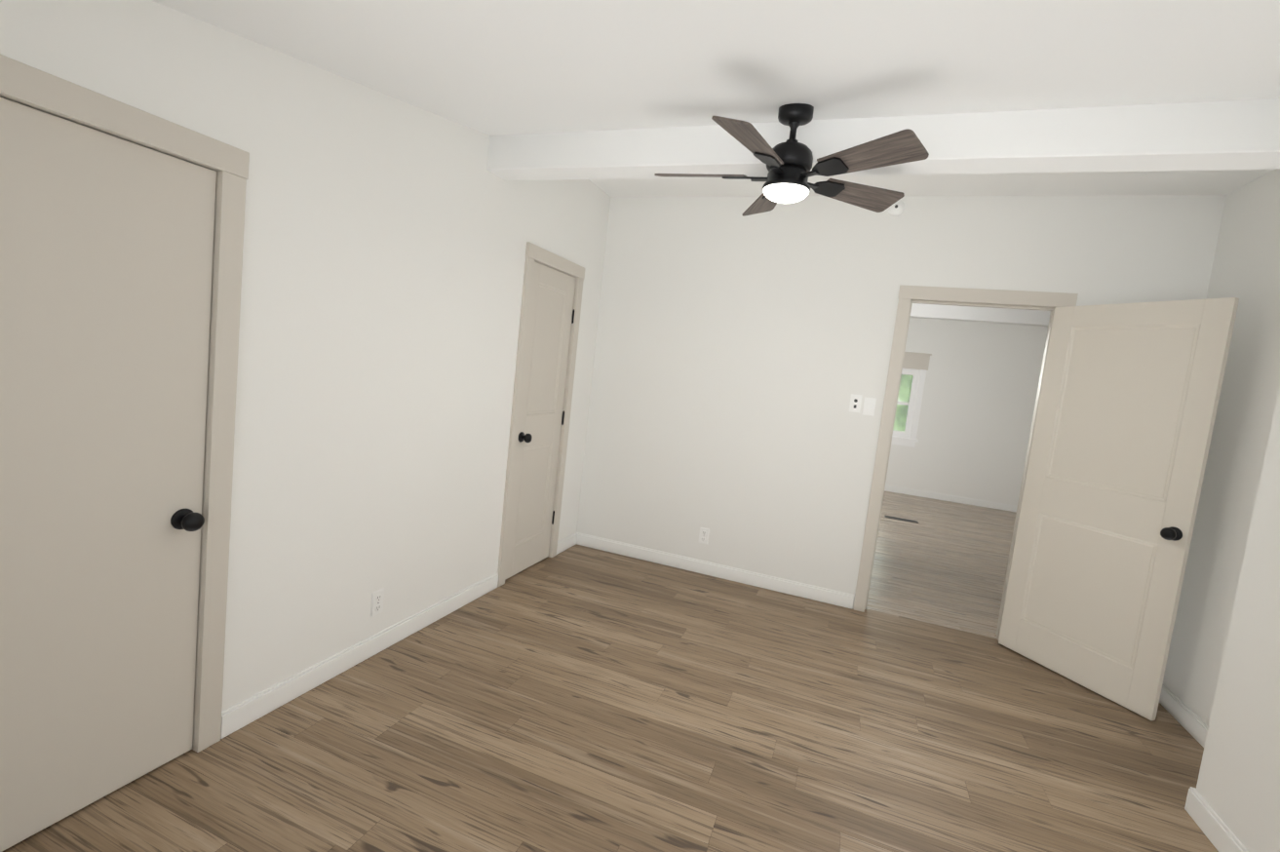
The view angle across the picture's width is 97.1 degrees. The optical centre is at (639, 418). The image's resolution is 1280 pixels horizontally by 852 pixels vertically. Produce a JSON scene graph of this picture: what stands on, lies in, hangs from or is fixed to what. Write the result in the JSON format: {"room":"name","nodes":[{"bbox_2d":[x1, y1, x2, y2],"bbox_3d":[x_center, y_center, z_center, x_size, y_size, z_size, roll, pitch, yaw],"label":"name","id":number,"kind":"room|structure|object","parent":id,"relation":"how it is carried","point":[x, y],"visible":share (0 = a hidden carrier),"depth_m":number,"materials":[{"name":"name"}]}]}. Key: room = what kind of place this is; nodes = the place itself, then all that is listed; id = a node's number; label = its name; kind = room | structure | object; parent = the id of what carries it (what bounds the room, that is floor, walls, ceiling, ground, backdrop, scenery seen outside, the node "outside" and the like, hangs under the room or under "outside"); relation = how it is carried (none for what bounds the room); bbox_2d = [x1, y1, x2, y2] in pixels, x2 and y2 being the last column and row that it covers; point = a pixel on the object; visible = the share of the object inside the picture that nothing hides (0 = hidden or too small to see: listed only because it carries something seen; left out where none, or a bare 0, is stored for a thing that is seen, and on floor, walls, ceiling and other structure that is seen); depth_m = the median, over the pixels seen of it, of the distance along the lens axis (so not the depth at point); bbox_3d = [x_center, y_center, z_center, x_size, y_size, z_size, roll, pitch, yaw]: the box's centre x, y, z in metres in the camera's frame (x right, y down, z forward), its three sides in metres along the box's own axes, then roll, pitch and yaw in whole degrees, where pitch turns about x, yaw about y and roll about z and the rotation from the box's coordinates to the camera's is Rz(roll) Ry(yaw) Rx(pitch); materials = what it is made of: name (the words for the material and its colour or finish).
{"room":"empty bedroom","nodes":[
{"label":"empty bedroom","id":0,"kind":"room"},
{"bbox_2d":[0,0,610,711],"bbox_3d":[-1.235,-0.368,2.221,0.120,2.950,4.670,8,5,20],"label":"wall","id":1,"kind":"structure","parent":0,"point":[386,238],"depth_m":2.27,"materials":[{"name":"paint"}]},
{"bbox_2d":[0,97,216,851],"bbox_3d":[-1.493,0.193,1.529,0.105,1.888,0.607,8,5,20],"label":"closet door","id":2,"kind":"structure","parent":1,"relation":"in","point":[106,245],"depth_m":1.55,"materials":[{"name":"beige wood"}]},
{"bbox_2d":[0,54,249,752],"bbox_3d":[-1.544,0.146,1.554,0.141,1.982,0.752,8,5,20],"label":"door frame","id":3,"kind":"structure","parent":1,"relation":"attached to","point":[25,85],"depth_m":1.79,"materials":[{"name":"beige wood"}]},
{"bbox_2d":[370,587,384,617],"bbox_3d":[-1.201,0.846,2.591,0.009,0.115,0.070,8,5,20],"label":"outlet","id":4,"kind":"object","parent":1,"relation":"attached to","point":[377,598],"visible":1,"depth_m":2.58,"materials":[{"name":"white plastic"}]},
{"bbox_2d":[220,532,577,738],"bbox_3d":[-1.309,1.053,2.372,0.014,0.095,4.536,8,5,20],"label":"baseboard","id":5,"kind":"structure","parent":1,"relation":"attached to","point":[243,714],"depth_m":2.45,"materials":[{"name":"white wood"}]},
{"bbox_2d":[504,261,576,580],"bbox_3d":[-0.641,0.029,3.767,0.105,2.008,0.597,8,5,20],"label":"door","id":6,"kind":"structure","parent":1,"relation":"in","point":[550,323],"depth_m":3.77,"materials":[{"name":"beige wood"}]},
{"bbox_2d":[497,241,584,586],"bbox_3d":[-0.697,-0.017,3.778,0.141,2.102,0.742,8,5,20],"label":"door frame","id":7,"kind":"structure","parent":1,"relation":"attached to","point":[539,254],"depth_m":3.51,"materials":[{"name":"beige wood"}]},
{"bbox_2d":[1,490,1218,851],"bbox_3d":[1.010,1.230,4.364,6.440,0.100,10.120,8,5,20],"label":"floor","id":8,"kind":"structure","parent":0,"point":[577,698],"depth_m":2.28,"materials":[{"name":"brown wood"}]},
{"bbox_2d":[884,514,918,523],"bbox_3d":[3.103,1.200,6.718,0.360,0.004,0.120,8,5,20],"label":"floor vent","id":9,"kind":"object","parent":8,"relation":"in","point":[900,519],"visible":1,"depth_m":6.71,"materials":[{"name":"grey metal"}]},
{"bbox_2d":[152,0,1279,135],"bbox_3d":[0.350,-1.098,0.788,3.860,1.010,3.173,8,5,20],"label":"ceiling","id":10,"kind":"structure","parent":0,"point":[495,67],"depth_m":1.68,"materials":[{"name":"paint"}]},
{"bbox_2d":[654,103,929,216],"bbox_3d":[0.561,-1.039,2.205,1.004,0.372,1.030,8,5,20],"label":"ceiling fan","id":11,"kind":"object","parent":10,"relation":"hanging from","point":[789,162],"visible":1,"depth_m":2.13,"materials":[{"name":"brown wood"}]},
{"bbox_2d":[576,194,1226,606],"bbox_3d":[1.347,-0.225,3.816,3.860,2.950,0.120,8,5,20],"label":"wall","id":12,"kind":"structure","parent":0,"point":[738,359],"depth_m":3.89,"materials":[{"name":"paint"}]},
{"bbox_2d":[698,527,709,543],"bbox_3d":[0.467,0.858,4.129,0.070,0.115,0.009,8,5,20],"label":"outlet","id":13,"kind":"object","parent":12,"relation":"attached to","point":[704,535],"visible":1,"depth_m":4.13,"materials":[{"name":"white plastic"}]},
{"bbox_2d":[576,532,853,609],"bbox_3d":[1.169,1.192,3.877,3.620,0.095,0.014,8,5,20],"label":"baseboard","id":14,"kind":"structure","parent":12,"relation":"attached to","point":[810,592],"depth_m":4.09,"materials":[{"name":"white wood"}]},
{"bbox_2d":[849,393,861,412],"bbox_3d":[1.417,-0.097,3.719,0.070,0.115,0.024,8,5,20],"label":"switch","id":15,"kind":"object","parent":12,"relation":"attached to","point":[855,403],"visible":1,"depth_m":3.71,"materials":[{"name":"white plastic"}]},
{"bbox_2d":[862,396,876,416],"bbox_3d":[1.498,-0.076,3.693,0.070,0.115,0.015,8,5,20],"label":"light switch","id":16,"kind":"object","parent":12,"relation":"attached to","point":[869,406],"visible":1,"depth_m":3.69,"materials":[{"name":"white plastic"}]},
{"bbox_2d":[887,199,904,216],"bbox_3d":[1.622,-1.335,3.578,0.100,0.100,0.034,8,5,20],"label":"smoke detector","id":17,"kind":"object","parent":12,"relation":"attached to","point":[896,209],"visible":0.81,"depth_m":3.56,"materials":[{"name":"white plastic"}]},
{"bbox_2d":[853,284,1078,640],"bbox_3d":[2.001,0.275,3.592,0.942,2.142,0.162,8,5,20],"label":"door frame","id":18,"kind":"structure","parent":12,"relation":"attached to","point":[909,296],"depth_m":3.59,"materials":[{"name":"beige wood"}]},
{"bbox_2d":[998,297,1239,720],"bbox_3d":[2.484,0.417,3.022,0.587,2.048,0.630,8,5,20],"label":"open door","id":19,"kind":"structure","parent":12,"relation":"in","point":[1130,394],"depth_m":2.96,"materials":[{"name":"beige wood"}]},
{"bbox_2d":[589,169,1274,196],"bbox_3d":[1.262,-1.557,3.073,3.860,0.300,1.452,8,5,20],"label":"ceiling","id":20,"kind":"structure","parent":0,"point":[1183,182],"depth_m":3.23,"materials":[{"name":"white paint"}]},
{"bbox_2d":[486,98,1279,180],"bbox_3d":[0.959,-1.356,2.332,3.860,0.635,0.165,8,5,20],"label":"ceiling beam","id":21,"kind":"structure","parent":20,"relation":"attached to","point":[1224,135],"depth_m":2.16,"materials":[{"name":"paint"}]},
{"bbox_2d":[885,317,1047,505],"bbox_3d":[2.939,-0.498,8.905,6.440,2.950,0.120,8,5,20],"label":"wall","id":22,"kind":"structure","parent":0,"point":[978,401],"depth_m":8.16,"materials":[{"name":"paint"}]},
{"bbox_2d":[891,351,931,447],"bbox_3d":[3.177,-0.402,8.771,2.240,1.395,0.120,8,5,20],"label":"window","id":23,"kind":"structure","parent":22,"relation":"in","point":[911,403],"depth_m":8.42,"materials":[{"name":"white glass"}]},
{"bbox_2d":[884,484,1017,512],"bbox_3d":[2.760,0.919,8.965,6.200,0.095,0.016,8,5,20],"label":"baseboard","id":24,"kind":"structure","parent":22,"relation":"attached to","point":[956,499],"depth_m":8.28,"materials":[{"name":"white wood"}]},
{"bbox_2d":[1163,169,1279,726],"bbox_3d":[2.832,0.054,2.498,0.120,2.950,1.320,8,5,20],"label":"wall","id":25,"kind":"structure","parent":0,"point":[1246,268],"depth_m":2.71,"materials":[{"name":"paint"}]},
{"bbox_2d":[1196,386,1279,851],"bbox_3d":[1.860,0.134,0.371,0.440,2.950,3.350,8,5,20],"label":"wall","id":26,"kind":"structure","parent":0,"point":[1238,786],"depth_m":1.95,"materials":[{"name":"paint"}]},
{"bbox_2d":[1159,683,1248,851],"bbox_3d":[1.894,1.508,1.185,0.334,0.095,4.536,8,5,20],"label":"baseboard","id":27,"kind":"structure","parent":26,"relation":"attached to","point":[1220,834],"depth_m":2.10,"materials":[{"name":"white wood"}]},
{"bbox_3d":[2.169,-1.746,6.350,6.440,0.300,5.330,8,5,20],"label":"ceiling","id":28,"kind":"structure","parent":0,"visible":0},
{"bbox_2d":[910,303,1050,326],"bbox_3d":[2.402,-1.491,7.076,6.200,0.320,0.170,8,5,20],"label":"beam","id":29,"kind":"structure","parent":28,"relation":"attached to","point":[1023,317],"depth_m":6.45,"materials":[{"name":"paint"}]},
{"label":"outside","id":30,"kind":"structure","parent":0,"visible":0},
{"bbox_2d":[892,374,912,431],"bbox_3d":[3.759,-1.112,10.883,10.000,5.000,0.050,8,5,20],"label":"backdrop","id":31,"kind":"structure","parent":30,"point":[905,386],"depth_m":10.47,"materials":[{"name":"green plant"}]}
]}

